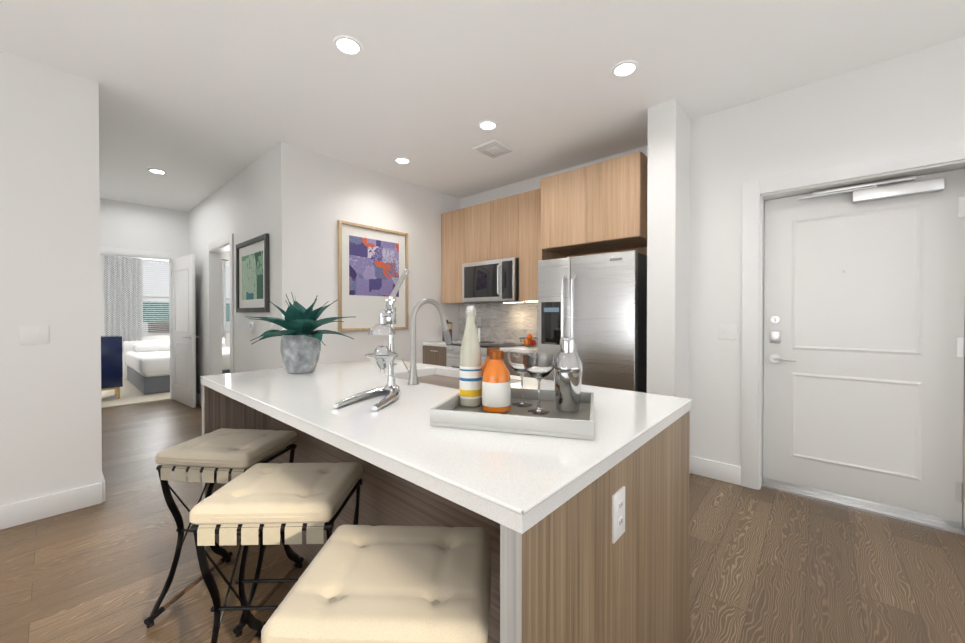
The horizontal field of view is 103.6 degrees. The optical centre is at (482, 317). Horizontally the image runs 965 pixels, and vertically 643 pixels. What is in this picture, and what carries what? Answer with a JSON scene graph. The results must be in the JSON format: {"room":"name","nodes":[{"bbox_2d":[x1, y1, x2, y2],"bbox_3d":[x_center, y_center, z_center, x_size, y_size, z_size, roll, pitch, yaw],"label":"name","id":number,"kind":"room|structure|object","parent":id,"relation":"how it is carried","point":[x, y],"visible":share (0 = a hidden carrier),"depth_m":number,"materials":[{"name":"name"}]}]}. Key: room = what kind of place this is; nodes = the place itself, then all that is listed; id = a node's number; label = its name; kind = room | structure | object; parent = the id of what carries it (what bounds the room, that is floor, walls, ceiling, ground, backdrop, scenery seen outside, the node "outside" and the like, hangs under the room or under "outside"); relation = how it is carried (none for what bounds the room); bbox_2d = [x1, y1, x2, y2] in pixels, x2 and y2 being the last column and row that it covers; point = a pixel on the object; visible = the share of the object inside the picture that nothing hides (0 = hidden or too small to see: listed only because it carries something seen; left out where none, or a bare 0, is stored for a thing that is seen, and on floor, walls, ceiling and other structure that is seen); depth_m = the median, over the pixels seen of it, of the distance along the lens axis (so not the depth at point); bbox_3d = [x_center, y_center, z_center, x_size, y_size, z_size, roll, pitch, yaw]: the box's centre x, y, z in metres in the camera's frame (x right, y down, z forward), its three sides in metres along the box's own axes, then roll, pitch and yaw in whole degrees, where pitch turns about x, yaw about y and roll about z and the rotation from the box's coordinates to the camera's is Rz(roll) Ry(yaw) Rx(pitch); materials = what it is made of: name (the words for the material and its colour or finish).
{"room":"kitchen","nodes":[
{"label":"kitchen","id":0,"kind":"room"},
{"bbox_2d":[0,51,101,505],"bbox_3d":[-3.723,-0.152,1.248,0.120,2.774,3.479,0,1,42],"label":"wall","id":1,"kind":"structure","parent":0,"point":[50,422],"depth_m":2.34,"materials":[{"name":"white paint"}]},
{"bbox_2d":[19,325,48,344],"bbox_3d":[-2.707,0.101,2.294,0.018,0.115,0.118,0,1,42],"label":"light switch","id":2,"kind":"object","parent":1,"relation":"attached to","point":[33,334],"visible":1,"depth_m":2.29,"materials":[{"name":"white plastic"}]},
{"bbox_2d":[100,198,187,258],"bbox_3d":[-4.991,-0.184,5.099,0.120,2.774,1.904,0,1,42],"label":"wall","id":3,"kind":"structure","parent":0,"point":[126,225],"depth_m":5.29,"materials":[{"name":"white paint"}]},
{"bbox_2d":[102,472,105,501],"bbox_3d":[-3.834,1.147,3.685,3.502,0.135,0.025,0,1,42],"label":"baseboard","id":4,"kind":"structure","parent":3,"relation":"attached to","point":[103,480],"depth_m":2.53,"materials":[{"name":"white paint"}]},
{"bbox_2d":[100,246,179,399],"bbox_3d":[-4.847,0.132,5.251,0.138,2.140,1.040,0,1,42],"label":"door frame","id":5,"kind":"structure","parent":3,"relation":"attached to","point":[130,253],"depth_m":5.40,"materials":[{"name":"white paint"}]},
{"bbox_2d":[100,251,229,347],"bbox_3d":[-6.631,-0.214,8.678,0.120,2.774,5.090,0,1,42],"label":"wall","id":6,"kind":"structure","parent":0,"point":[225,255],"depth_m":7.56,"materials":[{"name":"white paint"}]},
{"bbox_2d":[104,256,142,362],"bbox_3d":[-7.262,-0.109,7.695,0.070,2.521,0.660,0,1,42],"label":"curtain","id":7,"kind":"object","parent":6,"relation":"hanging from","point":[123,296],"visible":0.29,"depth_m":7.69,"materials":[{"name":"grey fabric"}]},
{"bbox_2d":[142,260,169,335],"bbox_3d":[-6.972,-0.449,8.330,0.048,1.650,0.820,0,1,42],"label":"window","id":8,"kind":"structure","parent":6,"relation":"in","point":[161,327],"depth_m":8.23,"materials":[{"name":"glass"}]},
{"bbox_2d":[142,259,169,334],"bbox_3d":[-6.927,-0.458,8.290,0.048,1.621,0.810,0,1,42],"label":"window blind","id":9,"kind":"object","parent":8,"relation":"attached to","point":[154,300],"visible":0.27,"depth_m":8.12,"materials":[{"name":"white"}]},
{"bbox_2d":[222,259,227,346],"bbox_3d":[-6.277,-0.119,8.806,0.070,2.521,0.670,0,1,42],"label":"curtain","id":10,"kind":"object","parent":6,"relation":"hanging from","point":[224,299],"visible":0.17,"depth_m":8.99,"materials":[{"name":"white fabric"}]},
{"bbox_2d":[226,267,229,332],"bbox_3d":[-6.004,-0.458,9.423,0.048,1.650,0.800,0,1,42],"label":"window","id":11,"kind":"structure","parent":6,"relation":"in","point":[227,302],"depth_m":9.22,"materials":[{"name":"glass"}]},
{"bbox_2d":[226,265,229,328],"bbox_3d":[-5.959,-0.467,9.383,0.048,1.621,0.790,0,1,42],"label":"window blind","id":12,"kind":"object","parent":11,"relation":"attached to","point":[227,300],"depth_m":9.16,"materials":[{"name":"white plastic"}]},
{"bbox_2d":[188,146,276,395],"bbox_3d":[-3.089,-0.180,4.606,3.382,2.774,0.120,0,1,42],"label":"wall","id":13,"kind":"structure","parent":0,"point":[241,207],"depth_m":4.07,"materials":[{"name":"white paint"}]},
{"bbox_2d":[171,254,198,407],"bbox_3d":[-4.174,0.174,5.298,0.862,2.035,0.164,0,1,37],"label":"bedroom door","id":14,"kind":"structure","parent":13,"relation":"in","point":[184,336],"depth_m":5.22,"materials":[{"name":"white paint"}]},
{"bbox_2d":[196,393,201,405],"bbox_3d":[-3.991,1.134,5.312,1.110,0.135,0.034,0,1,42],"label":"baseboard","id":15,"kind":"structure","parent":13,"relation":"attached to","point":[198,399],"depth_m":5.25,"materials":[{"name":"white paint"}]},
{"bbox_2d":[207,234,233,374],"bbox_3d":[-3.141,0.132,4.642,1.040,2.150,0.138,0,1,42],"label":"door frame","id":16,"kind":"structure","parent":13,"relation":"attached to","point":[216,249],"depth_m":4.89,"materials":[{"name":"white paint"}]},
{"bbox_2d":[249,322,254,331],"bbox_3d":[-2.326,0.094,3.835,0.110,0.100,0.025,0,1,42],"label":"light switch","id":17,"kind":"object","parent":13,"relation":"attached to","point":[251,326],"visible":1,"depth_m":3.81,"materials":[{"name":"white plastic"}]},
{"bbox_2d":[236,233,269,311],"bbox_3d":[-2.326,-0.421,3.823,0.880,0.730,0.030,0,1,42],"label":"landscape picture","id":18,"kind":"object","parent":13,"relation":"attached to","point":[252,274],"visible":1,"depth_m":3.79,"materials":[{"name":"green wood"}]},
{"bbox_2d":[276,141,458,368],"bbox_3d":[-0.722,-0.180,4.638,0.120,2.774,3.306,0,1,42],"label":"wall","id":19,"kind":"structure","parent":0,"point":[318,196],"depth_m":3.77,"materials":[{"name":"white paint"}]},
{"bbox_2d":[338,220,407,331],"bbox_3d":[-1.138,-0.416,4.048,0.030,1.095,0.840,0,1,42],"label":"framed picture","id":20,"kind":"object","parent":19,"relation":"attached to","point":[372,263],"visible":0.98,"depth_m":3.99,"materials":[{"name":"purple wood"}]},
{"bbox_2d":[0,400,964,642],"bbox_3d":[-2.547,1.270,3.105,13.800,0.100,8.200,0,1,42],"label":"floor","id":21,"kind":"structure","parent":0,"point":[768,565],"depth_m":1.86,"materials":[{"name":"brown wood"}]},
{"bbox_2d":[0,482,101,529],"bbox_3d":[-3.662,1.168,1.226,0.016,0.135,3.449,0,1,42],"label":"baseboard","id":22,"kind":"structure","parent":21,"relation":"on","point":[28,510],"depth_m":2.34,"materials":[{"name":"white paint"}]},
{"bbox_2d":[101,379,170,408],"bbox_3d":[-3.972,1.186,6.335,6.982,0.014,4.850,0,1,42],"label":"bedroom carpet","id":23,"kind":"object","parent":21,"relation":"on","point":[131,393],"depth_m":5.65,"materials":[{"name":"beige carpet"}]},
{"bbox_2d":[101,335,122,398],"bbox_3d":[-5.724,0.728,5.392,0.444,0.915,0.860,0,1,42],"label":"dresser","id":24,"kind":"object","parent":23,"relation":"on","point":[111,365],"visible":0.31,"depth_m":5.49,"materials":[{"name":"blue paint"}]},
{"bbox_2d":[123,338,229,394],"bbox_3d":[-5.451,0.806,7.088,2.165,0.720,1.640,0,1,42],"label":"bed","id":25,"kind":"object","parent":23,"relation":"on","point":[146,367],"visible":0.56,"depth_m":6.39,"materials":[{"name":"white fabric"}]},
{"bbox_2d":[144,428,303,636],"bbox_3d":[-1.115,0.886,1.695,0.427,0.688,0.430,0,0,7],"label":"stool","id":26,"kind":"object","parent":21,"relation":"on","point":[220,453],"visible":0.92,"depth_m":1.60,"materials":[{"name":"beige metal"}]},
{"bbox_2d":[189,462,362,642],"bbox_3d":[-0.655,0.890,1.280,0.427,0.688,0.430,0,0,-1],"label":"stool","id":27,"kind":"object","parent":21,"relation":"on","point":[271,501],"visible":0.88,"depth_m":1.16,"materials":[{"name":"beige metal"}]},
{"bbox_2d":[261,525,490,642],"bbox_3d":[-0.193,0.893,0.850,0.427,0.688,0.430,0,0,2],"label":"stool","id":28,"kind":"object","parent":21,"relation":"on","point":[387,584],"visible":1,"depth_m":0.77,"materials":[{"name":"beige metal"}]},
{"bbox_2d":[423,343,447,365],"bbox_3d":[-0.353,0.767,4.649,0.421,0.880,0.625,0,1,42],"label":"base cabinet","id":29,"kind":"object","parent":21,"relation":"on","point":[432,355],"depth_m":4.42,"materials":[{"name":"brown wood"}]},
{"bbox_2d":[431,339,482,346],"bbox_3d":[-0.353,0.307,4.644,0.421,0.040,0.626,0,1,42],"label":"countertop","id":30,"kind":"structure","parent":29,"relation":"on","point":[437,343],"depth_m":4.46,"materials":[{"name":"white stone"}]},
{"bbox_2d":[442,320,451,341],"bbox_3d":[-0.430,0.153,4.627,0.122,0.266,0.122,0,1,42],"label":"canister","id":31,"kind":"object","parent":30,"relation":"on","point":[449,324],"visible":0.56,"depth_m":4.59,"materials":[{"name":"silver ceramic"}]},
{"bbox_2d":[201,383,690,642],"bbox_3d":[-0.339,0.791,1.743,2.082,0.880,1.114,0,1,42],"label":"kitchen island","id":32,"kind":"object","parent":21,"relation":"on","point":[589,541],"depth_m":1.06,"materials":[{"name":"brown wood"}]},
{"bbox_2d":[200,359,691,526],"bbox_3d":[-0.342,0.331,1.741,2.082,0.040,1.119,0,1,42],"label":"island countertop","id":33,"kind":"structure","parent":32,"relation":"on","point":[515,477],"depth_m":1.06,"materials":[{"name":"white stone"}]},
{"bbox_2d":[248,292,352,373],"bbox_3d":[-1.028,0.080,2.141,0.572,0.453,0.602,0,1,22],"label":"agave plant","id":34,"kind":"object","parent":33,"relation":"on","point":[301,341],"visible":1,"depth_m":2.08,"materials":[{"name":"green plant"}]},
{"bbox_2d":[332,269,408,410],"bbox_3d":[-0.389,0.045,1.516,0.172,0.534,0.459,0,0,12],"label":"press","id":35,"kind":"object","parent":33,"relation":"on","point":[381,358],"visible":1,"depth_m":1.48,"materials":[{"name":"silver metal"}]},
{"bbox_2d":[401,298,451,384],"bbox_3d":[-0.275,0.107,1.881,0.115,0.404,0.273,0,1,42],"label":"faucet","id":36,"kind":"object","parent":33,"relation":"on","point":[413,376],"visible":1,"depth_m":1.77,"materials":[{"name":"silver metal"}]},
{"bbox_2d":[430,388,593,439],"bbox_3d":[0.122,0.290,1.234,0.460,0.048,0.390,0,0,16],"label":"serving tray","id":37,"kind":"object","parent":33,"relation":"on","point":[452,412],"visible":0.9,"depth_m":1.08,"materials":[{"name":"grey paint"}]},
{"bbox_2d":[459,305,481,406],"bbox_3d":[-0.041,0.128,1.317,0.077,0.347,0.078,0,1,38],"label":"bottle","id":38,"kind":"object","parent":37,"relation":"on","point":[470,388],"visible":1,"depth_m":1.29,"materials":[{"name":"beige ceramic"}]},
{"bbox_2d":[481,347,499,402],"bbox_3d":[0.038,0.204,1.358,0.094,0.194,0.095,0,1,39],"label":"juice bottle","id":39,"kind":"object","parent":37,"relation":"on","point":[485,363],"visible":0.21,"depth_m":1.34,"materials":[{"name":"orange"}]},
{"bbox_2d":[482,350,510,412],"bbox_3d":[0.046,0.205,1.246,0.094,0.194,0.095,0,0,-1],"label":"juice bottle","id":40,"kind":"object","parent":37,"relation":"on","point":[496,389],"visible":1,"depth_m":1.21,"materials":[{"name":"orange"}]},
{"bbox_2d":[507,350,536,406],"bbox_3d":[0.138,0.209,1.323,0.105,0.184,0.105,0,1,42],"label":"coupe glass","id":41,"kind":"object","parent":37,"relation":"on","point":[515,360],"visible":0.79,"depth_m":1.30,"materials":[{"name":"white"}]},
{"bbox_2d":[523,353,555,413],"bbox_3d":[0.182,0.210,1.226,0.105,0.184,0.105,0,1,42],"label":"coupe glass","id":42,"kind":"object","parent":37,"relation":"on","point":[538,366],"visible":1,"depth_m":1.19,"materials":[{"name":"white"}]},
{"bbox_2d":[553,337,582,411],"bbox_3d":[0.281,0.183,1.252,0.097,0.239,0.097,0,1,42],"label":"cocktail shaker","id":43,"kind":"object","parent":37,"relation":"on","point":[568,370],"visible":0.96,"depth_m":1.22,"materials":[{"name":"silver metal"}]},
{"bbox_2d":[446,341,523,367],"bbox_3d":[0.061,0.742,4.220,0.760,0.913,0.665,0,1,42],"label":"range","id":44,"kind":"object","parent":21,"relation":"on","point":[453,355],"visible":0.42,"depth_m":4.16,"materials":[{"name":"silver metal"}]},
{"bbox_2d":[503,351,537,377],"bbox_3d":[0.512,0.773,3.883,0.357,0.880,0.625,0,1,42],"label":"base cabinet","id":45,"kind":"object","parent":21,"relation":"on","point":[505,360],"depth_m":3.68,"materials":[{"name":"brown wood"}]},
{"bbox_2d":[500,344,537,350],"bbox_3d":[0.511,0.313,3.879,0.357,0.040,0.626,0,1,42],"label":"countertop","id":46,"kind":"structure","parent":45,"relation":"on","point":[524,347],"depth_m":3.69,"materials":[{"name":"white stone"}]},
{"bbox_2d":[519,334,537,346],"bbox_3d":[0.477,0.226,3.811,0.214,0.130,0.214,0,1,42],"label":"fruit bowl","id":47,"kind":"object","parent":46,"relation":"on","point":[529,340],"visible":0.94,"depth_m":3.78,"materials":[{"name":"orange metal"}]},
{"bbox_2d":[538,250,646,392],"bbox_3d":[1.004,0.339,3.404,0.890,1.733,0.633,0,1,42],"label":"refrigerator","id":48,"kind":"object","parent":21,"relation":"on","point":[594,306],"visible":0.54,"depth_m":3.11,"materials":[{"name":"silver metal"}]},
{"bbox_2d":[0,0,964,211],"bbox_3d":[-2.547,-1.604,3.081,13.800,0.100,8.200,0,1,42],"label":"ceiling","id":49,"kind":"structure","parent":0,"point":[200,101],"depth_m":2.37,"materials":[{"name":"white paint"}]},
{"bbox_2d":[147,168,166,174],"bbox_3d":[-3.458,-1.557,4.043,0.164,0.009,0.164,0,1,42],"label":"recessed light","id":50,"kind":"object","parent":49,"relation":"in","point":[156,171],"visible":1,"depth_m":4.04,"materials":[{"name":"white plastic"}]},
{"bbox_2d":[333,35,362,55],"bbox_3d":[-0.761,-1.541,2.153,0.164,0.009,0.164,0,1,42],"label":"recessed light","id":51,"kind":"object","parent":49,"relation":"in","point":[348,45],"visible":1,"depth_m":2.15,"materials":[{"name":"white plastic"}]},
{"bbox_2d":[394,157,410,163],"bbox_3d":[-0.792,-1.554,3.757,0.164,0.009,0.164,0,1,42],"label":"recessed light","id":52,"kind":"object","parent":49,"relation":"in","point":[401,160],"visible":1,"depth_m":3.75,"materials":[{"name":"white plastic"}]},
{"bbox_2d":[478,120,497,130],"bbox_3d":[0.043,-1.548,3.059,0.164,0.009,0.164,0,1,42],"label":"recessed light","id":53,"kind":"object","parent":49,"relation":"in","point":[487,125],"visible":0.98,"depth_m":3.05,"materials":[{"name":"white plastic"}]},
{"bbox_2d":[473,139,514,158],"bbox_3d":[0.106,-1.547,3.490,0.270,0.020,0.290,0,1,42],"label":"ceiling vent","id":54,"kind":"object","parent":49,"relation":"in","point":[493,148],"visible":0.98,"depth_m":3.47,"materials":[{"name":"white"}]},
{"bbox_2d":[611,60,638,77],"bbox_3d":[0.883,-1.543,2.357,0.164,0.009,0.164,0,1,42],"label":"recessed light","id":55,"kind":"object","parent":49,"relation":"in","point":[624,68],"visible":1,"depth_m":2.35,"materials":[{"name":"white plastic"}]},
{"bbox_2d":[459,145,647,208],"bbox_3d":[0.709,-0.176,4.204,2.598,2.774,0.120,0,1,42],"label":"wall","id":56,"kind":"structure","parent":0,"point":[527,185],"depth_m":4.36,"materials":[{"name":"white paint"}]},
{"bbox_2d":[441,208,463,302],"bbox_3d":[-0.258,-0.744,4.752,0.409,1.120,0.326,0,1,42],"label":"upper cabinet","id":57,"kind":"object","parent":56,"relation":"attached to","point":[451,222],"depth_m":4.64,"materials":[{"name":"brown wood"}]},
{"bbox_2d":[463,202,486,263],"bbox_3d":[0.043,-0.969,4.484,0.395,0.665,0.326,0,1,42],"label":"upper cabinet","id":58,"kind":"object","parent":56,"relation":"attached to","point":[474,217],"depth_m":4.38,"materials":[{"name":"brown wood"}]},
{"bbox_2d":[487,194,518,260],"bbox_3d":[0.338,-0.967,4.222,0.395,0.665,0.326,0,1,42],"label":"upper cabinet","id":59,"kind":"object","parent":56,"relation":"attached to","point":[503,213],"depth_m":4.10,"materials":[{"name":"brown wood"}]},
{"bbox_2d":[462,257,530,303],"bbox_3d":[0.149,-0.401,4.311,0.754,0.464,0.419,0,1,42],"label":"over-the-range microwave","id":60,"kind":"object","parent":59,"relation":"attached to","point":[491,281],"visible":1,"depth_m":4.15,"materials":[{"name":"silver metal"}]},
{"bbox_2d":[519,189,566,302],"bbox_3d":[0.634,-0.738,3.962,0.395,1.120,0.326,0,1,42],"label":"upper cabinet","id":61,"kind":"object","parent":56,"relation":"attached to","point":[529,253],"depth_m":3.88,"materials":[{"name":"brown wood"}]},
{"bbox_2d":[539,167,610,256],"bbox_3d":[0.892,-0.967,3.584,0.450,0.655,0.546,0,1,42],"label":"upper cabinet","id":62,"kind":"object","parent":56,"relation":"attached to","point":[560,195],"depth_m":3.41,"materials":[{"name":"brown wood"}]},
{"bbox_2d":[583,151,647,250],"bbox_3d":[1.229,-0.964,3.286,0.450,0.655,0.546,0,1,42],"label":"upper cabinet","id":63,"kind":"object","parent":56,"relation":"attached to","point":[598,208],"depth_m":3.08,"materials":[{"name":"brown wood"}]},
{"bbox_2d":[647,99,689,397],"bbox_3d":[1.545,-0.167,3.043,0.193,2.774,0.750,0,1,42],"label":"wall","id":64,"kind":"structure","parent":0,"point":[668,233],"depth_m":2.77,"materials":[{"name":"white paint"}]},
{"bbox_2d":[689,455,691,473],"bbox_3d":[1.502,1.154,2.848,0.016,0.135,0.416,0,1,42],"label":"baseboard","id":65,"kind":"structure","parent":64,"relation":"attached to","point":[690,457],"depth_m":2.98,"materials":[{"name":"white paint"}]},
{"bbox_2d":[689,37,964,466],"bbox_3d":[3.019,-0.158,1.918,3.507,2.774,0.220,0,1,42],"label":"wall","id":66,"kind":"structure","parent":0,"point":[912,101],"depth_m":2.70,"materials":[{"name":"white paint"}]},
{"bbox_2d":[692,456,740,484],"bbox_3d":[1.773,1.154,2.875,0.332,0.135,0.016,0,1,42],"label":"baseboard","id":67,"kind":"structure","parent":66,"relation":"attached to","point":[725,472],"depth_m":2.87,"materials":[{"name":"white paint"}]},
{"bbox_2d":[718,324,736,339],"bbox_3d":[1.817,0.104,2.825,0.118,0.115,0.018,0,1,42],"label":"light switch","id":68,"kind":"object","parent":66,"relation":"attached to","point":[727,331],"visible":1,"depth_m":2.83,"materials":[{"name":"white plastic"}]},
{"bbox_2d":[741,141,964,534],"bbox_3d":[2.392,0.126,2.460,1.158,2.198,0.233,0,1,42],"label":"door frame","id":69,"kind":"structure","parent":66,"relation":"attached to","point":[758,193],"depth_m":2.69,"materials":[{"name":"white paint"}]},
{"bbox_2d":[763,168,964,528],"bbox_3d":[2.413,0.177,2.475,0.940,2.071,0.111,0,1,42],"label":"entry door","id":70,"kind":"structure","parent":66,"relation":"in","point":[864,344],"depth_m":2.43,"materials":[{"name":"white paint"}]}
]}

